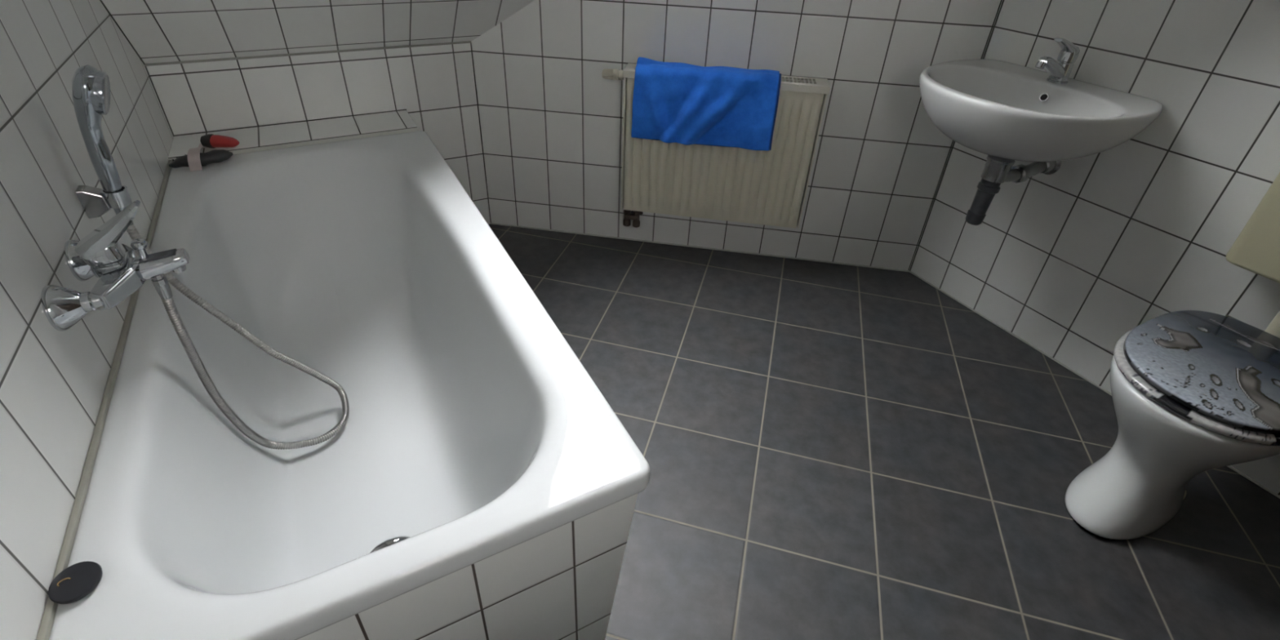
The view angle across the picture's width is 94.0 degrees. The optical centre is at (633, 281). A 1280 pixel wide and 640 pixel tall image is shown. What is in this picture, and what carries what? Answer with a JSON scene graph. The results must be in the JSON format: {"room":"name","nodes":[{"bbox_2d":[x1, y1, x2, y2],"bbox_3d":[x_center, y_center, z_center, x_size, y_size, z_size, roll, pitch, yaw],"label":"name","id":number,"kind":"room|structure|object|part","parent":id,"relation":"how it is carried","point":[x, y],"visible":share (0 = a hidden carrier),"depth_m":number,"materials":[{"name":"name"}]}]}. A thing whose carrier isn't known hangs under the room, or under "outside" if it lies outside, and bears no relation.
{"room":"bathroom","nodes":[
{"label":"bathroom","id":0,"kind":"room"},
{"bbox_2d":[0,0,173,639],"bbox_3d":[-0.777,-0.193,0.421,0.100,2.500,3.150,-15,37,-24],"label":"wall","id":1,"kind":"structure","parent":0,"point":[53,382],"depth_m":0.94,"materials":[{"name":"tile"}]},
{"bbox_2d":[75,185,132,218],"bbox_3d":[-0.997,-0.157,1.130,0.072,0.056,0.040,-15,37,-24],"label":"bracket","id":2,"kind":"object","parent":1,"relation":"attached to","point":[95,202],"visible":0.9,"depth_m":1.12,"materials":[{"name":"silver metal"}]},
{"bbox_2d":[35,160,172,639],"bbox_3d":[-1.012,0.049,1.205,0.010,0.012,1.634,-15,37,-24],"label":"trim","id":3,"kind":"structure","parent":1,"relation":"attached to","point":[47,620],"depth_m":0.90,"materials":[{"name":"grey plastic"}]},
{"bbox_2d":[40,200,189,331],"bbox_3d":[-0.844,-0.051,0.979,0.169,0.155,0.225,-15,37,-24],"label":"mixer tap","id":4,"kind":"object","parent":1,"relation":"attached to","point":[122,269],"visible":1,"depth_m":0.95,"materials":[{"name":"silver metal"}]},
{"bbox_3d":[-0.840,-0.080,0.961,0.101,0.087,0.048,-15,37,-24],"label":"lever","id":5,"kind":"part","parent":4,"relation":"part of","materials":[{"name":"silver metal"}]},
{"bbox_3d":[-0.819,-0.052,0.994,0.023,0.040,0.023,-15,37,-24],"label":"diverter knob","id":6,"kind":"part","parent":4,"relation":"part of","materials":[{"name":"silver metal"}]},
{"bbox_2d":[151,274,168,286],"bbox_3d":[-0.818,-0.005,1.027,0.019,0.022,0.019,-1,34,-6],"label":"outlet","id":7,"kind":"object","parent":4,"relation":"attached to","point":[158,280],"depth_m":1.02,"materials":[{"name":"silver metal"}]},
{"bbox_3d":[-0.811,-0.027,1.016,0.092,0.039,0.044,-15,37,-24],"label":"spout","id":8,"kind":"part","parent":4,"relation":"part of","materials":[{"name":"silver metal"}]},
{"bbox_2d":[99,0,145,64],"bbox_3d":[-1.067,-0.930,0.751,0.005,1.659,1.660,-15,37,-24],"label":"trim","id":9,"kind":"structure","parent":1,"relation":"attached to","point":[102,2],"depth_m":1.66,"materials":[{"name":"tile"}]},
{"bbox_2d":[146,43,490,224],"bbox_3d":[-1.083,-0.449,2.284,0.997,0.843,0.100,-15,37,-24],"label":"wall","id":10,"kind":"structure","parent":0,"point":[435,85],"depth_m":2.09,"materials":[{"name":"tile"}]},
{"bbox_2d":[145,66,173,135],"bbox_3d":[-1.488,-0.565,1.873,0.005,0.224,0.005,-15,37,-24],"label":"trim","id":11,"kind":"structure","parent":10,"relation":"attached to","point":[145,66],"depth_m":1.87,"materials":[{"name":"tile"}]},
{"bbox_2d":[173,109,406,137],"bbox_3d":[-1.171,-0.557,2.082,0.728,0.005,0.005,-15,37,-24],"label":"trim","id":12,"kind":"structure","parent":10,"relation":"attached to","point":[400,109],"depth_m":2.06,"materials":[{"name":"tile"}]},
{"bbox_2d":[167,110,417,158],"bbox_3d":[-1.134,-0.283,2.160,0.728,0.539,0.199,-15,37,-24],"label":"ledge","id":13,"kind":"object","parent":10,"relation":"attached to","point":[295,132],"depth_m":2.01,"materials":[{"name":"tile"}]},
{"bbox_2d":[167,127,418,160],"bbox_3d":[-1.076,-0.435,1.946,0.728,0.039,0.012,-15,37,-24],"label":"trim","id":14,"kind":"structure","parent":10,"relation":"attached to","point":[415,129],"depth_m":1.96,"materials":[{"name":"white plastic"}]},
{"bbox_2d":[144,40,471,66],"bbox_3d":[-1.044,-0.774,2.012,0.997,0.008,0.004,-15,37,-24],"label":"trim","id":15,"kind":"structure","parent":10,"relation":"attached to","point":[466,42],"depth_m":1.98,"materials":[{"name":"grey"}]},
{"bbox_2d":[470,41,491,222],"bbox_3d":[-0.618,-0.573,2.427,0.005,0.763,0.005,-15,37,-24],"label":"trim","id":16,"kind":"structure","parent":10,"relation":"attached to","point":[471,42],"depth_m":2.40,"materials":[{"name":"tile"}]},
{"bbox_2d":[102,0,534,63],"bbox_3d":[-0.023,-1.413,1.285,2.506,1.940,1.940,-15,37,-24],"label":"wall","id":17,"kind":"structure","parent":0,"point":[160,31],"depth_m":1.85,"materials":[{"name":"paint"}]},
{"bbox_2d":[471,0,1002,270],"bbox_3d":[0.295,-0.931,2.069,1.798,1.980,0.100,7,34,7],"label":"wall","id":18,"kind":"structure","parent":0,"point":[551,122],"depth_m":2.20,"materials":[{"name":"tile"}]},
{"bbox_2d":[490,222,909,271],"bbox_3d":[0.245,-0.149,2.529,1.778,0.005,0.004,7,34,7],"label":"trim","id":19,"kind":"structure","parent":18,"relation":"attached to","point":[491,223],"depth_m":2.52,"materials":[{"name":"white plastic"}]},
{"bbox_2d":[601,62,830,228],"bbox_3d":[0.264,-0.463,2.240,0.778,0.628,0.135,7,34,7],"label":"radiator","id":20,"kind":"object","parent":18,"relation":"attached to","point":[728,184],"visible":0.73,"depth_m":2.20,"materials":[{"name":"white metal"}]},
{"bbox_3d":[-0.090,-0.735,2.114,0.044,0.036,0.036,7,34,7],"label":"knob","id":21,"kind":"part","parent":20,"relation":"part of","materials":[{"name":"beige plastic"}]},
{"bbox_2d":[631,57,781,151],"bbox_3d":[0.247,-0.618,2.081,0.497,0.273,0.149,7,34,7],"label":"towel","id":22,"kind":"object","parent":20,"relation":"on","point":[673,102],"visible":1,"depth_m":2.03,"materials":[{"name":"blue fabric"}]},
{"bbox_2d":[622,62,830,93],"bbox_3d":[0.313,-0.701,2.055,0.694,0.024,0.104,7,34,7],"label":"grille","id":23,"kind":"object","parent":20,"relation":"attached to","point":[788,84],"depth_m":2.01,"materials":[{"name":"white metal"}]},
{"bbox_2d":[488,223,1279,639],"bbox_3d":[0.287,0.521,1.601,2.406,0.080,3.150,-15,37,-24],"label":"floor","id":24,"kind":"structure","parent":0,"point":[832,451],"depth_m":1.58,"materials":[{"name":"tile"}]},
{"bbox_2d":[48,130,649,639],"bbox_3d":[-0.689,0.182,1.500,0.750,0.528,1.642,-15,37,-24],"label":"bathtub","id":25,"kind":"object","parent":24,"relation":"on","point":[477,482],"visible":1,"depth_m":1.23,"materials":[{"name":"white ceramic"}]},
{"bbox_2d":[48,560,102,604],"bbox_3d":[-0.681,0.368,0.729,0.051,0.017,0.051,-15,37,-24],"label":"plug","id":26,"kind":"object","parent":25,"relation":"on","point":[77,581],"visible":1,"depth_m":0.72,"materials":[{"name":"black rubber"}]},
{"bbox_2d":[168,133,239,171],"bbox_3d":[-1.291,-0.402,1.808,0.147,0.058,0.204,0,34,-4],"label":"tool","id":27,"kind":"object","parent":25,"relation":"on","point":[194,159],"visible":1,"depth_m":1.77,"materials":[{"name":"black plastic"}]},
{"bbox_3d":[-1.251,-0.373,1.783,0.095,0.040,0.044,-27,43,-36],"label":"black handle","id":28,"kind":"part","parent":27,"relation":"part of","materials":[{"name":"black plastic"}]},
{"bbox_3d":[-1.270,-0.434,1.846,0.088,0.039,0.041,-2,34,-6],"label":"red handle","id":29,"kind":"part","parent":27,"relation":"part of","materials":[{"name":"plastic"}]},
{"bbox_2d":[126,220,349,449],"bbox_3d":[-0.824,0.129,1.278,0.289,0.562,0.255,-15,37,-24],"label":"shower hose","id":30,"kind":"object","parent":25,"relation":"in","point":[164,291],"visible":0.89,"depth_m":1.27,"materials":[{"name":"silver metal"}]},
{"bbox_2d":[71,65,126,214],"bbox_3d":[-0.961,-0.254,1.093,0.077,0.270,0.077,-15,37,-24],"label":"shower","id":31,"kind":"object","parent":30,"relation":"attached to","point":[91,86],"visible":0.97,"depth_m":1.05,"materials":[{"name":"silver metal"}]},
{"bbox_2d":[1065,310,1279,539],"bbox_3d":[1.344,0.349,1.448,0.582,0.448,0.360,-15,37,-24],"label":"toilet","id":32,"kind":"object","parent":24,"relation":"on","point":[1194,393],"visible":1,"depth_m":1.32,"materials":[{"name":"ceramic"}]},
{"bbox_3d":[1.307,0.203,1.323,0.468,0.020,0.360,-15,37,-24],"label":"seat","id":33,"kind":"part","parent":32,"relation":"part of","materials":[{"name":"plastic"}]},
{"bbox_3d":[1.307,0.183,1.310,0.448,0.021,0.340,-15,37,-24],"label":"lid","id":34,"kind":"part","parent":32,"relation":"part of","materials":[{"name":"plastic"}]},
{"bbox_2d":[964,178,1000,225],"bbox_3d":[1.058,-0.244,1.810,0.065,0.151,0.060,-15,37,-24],"label":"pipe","id":35,"kind":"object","parent":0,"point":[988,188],"depth_m":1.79,"materials":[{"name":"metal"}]},
{"bbox_2d":[911,0,1279,495],"bbox_3d":[1.690,-0.506,1.048,0.100,2.500,2.066,-15,37,-24],"label":"wall","id":36,"kind":"structure","parent":0,"point":[1070,260],"depth_m":1.67,"materials":[{"name":"tile"}]},
{"bbox_2d":[909,0,1004,271],"bbox_3d":[1.163,-1.046,1.754,0.005,2.420,0.005,-15,37,-24],"label":"trim","id":37,"kind":"structure","parent":36,"relation":"attached to","point":[1000,9],"depth_m":2.18,"materials":[{"name":"tile"}]},
{"bbox_2d":[919,58,1162,161],"bbox_3d":[1.066,-0.461,1.695,0.491,0.181,0.573,-15,37,-24],"label":"washbasin","id":38,"kind":"object","parent":36,"relation":"attached to","point":[998,108],"visible":1,"depth_m":1.58,"materials":[{"name":"white ceramic"}]},
{"bbox_2d":[964,155,1061,225],"bbox_3d":[1.162,-0.294,1.836,0.292,0.212,0.072,-13,37,-22],"label":"trap","id":39,"kind":"object","parent":38,"relation":"attached to","point":[997,171],"visible":0.88,"depth_m":1.78,"materials":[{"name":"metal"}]},
{"bbox_2d":[1035,37,1079,84],"bbox_3d":[1.171,-0.613,1.657,0.155,0.124,0.054,-15,37,-24],"label":"tap","id":40,"kind":"object","parent":38,"relation":"on","point":[1059,71],"visible":1,"depth_m":1.66,"materials":[{"name":"silver metal"}]},
{"bbox_2d":[909,271,1279,498],"bbox_3d":[1.603,0.477,1.673,0.004,0.005,2.066,-15,37,-24],"label":"trim","id":41,"kind":"structure","parent":36,"relation":"attached to","point":[912,273],"depth_m":2.00,"materials":[{"name":"white plastic"}]},
{"bbox_2d":[1226,172,1279,337],"bbox_3d":[1.566,-0.005,1.304,0.144,0.601,0.404,-15,37,-24],"label":"cistern","id":42,"kind":"object","parent":36,"relation":"attached to","point":[1256,249],"visible":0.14,"depth_m":1.37,"materials":[{"name":"beige plastic"}]}
]}

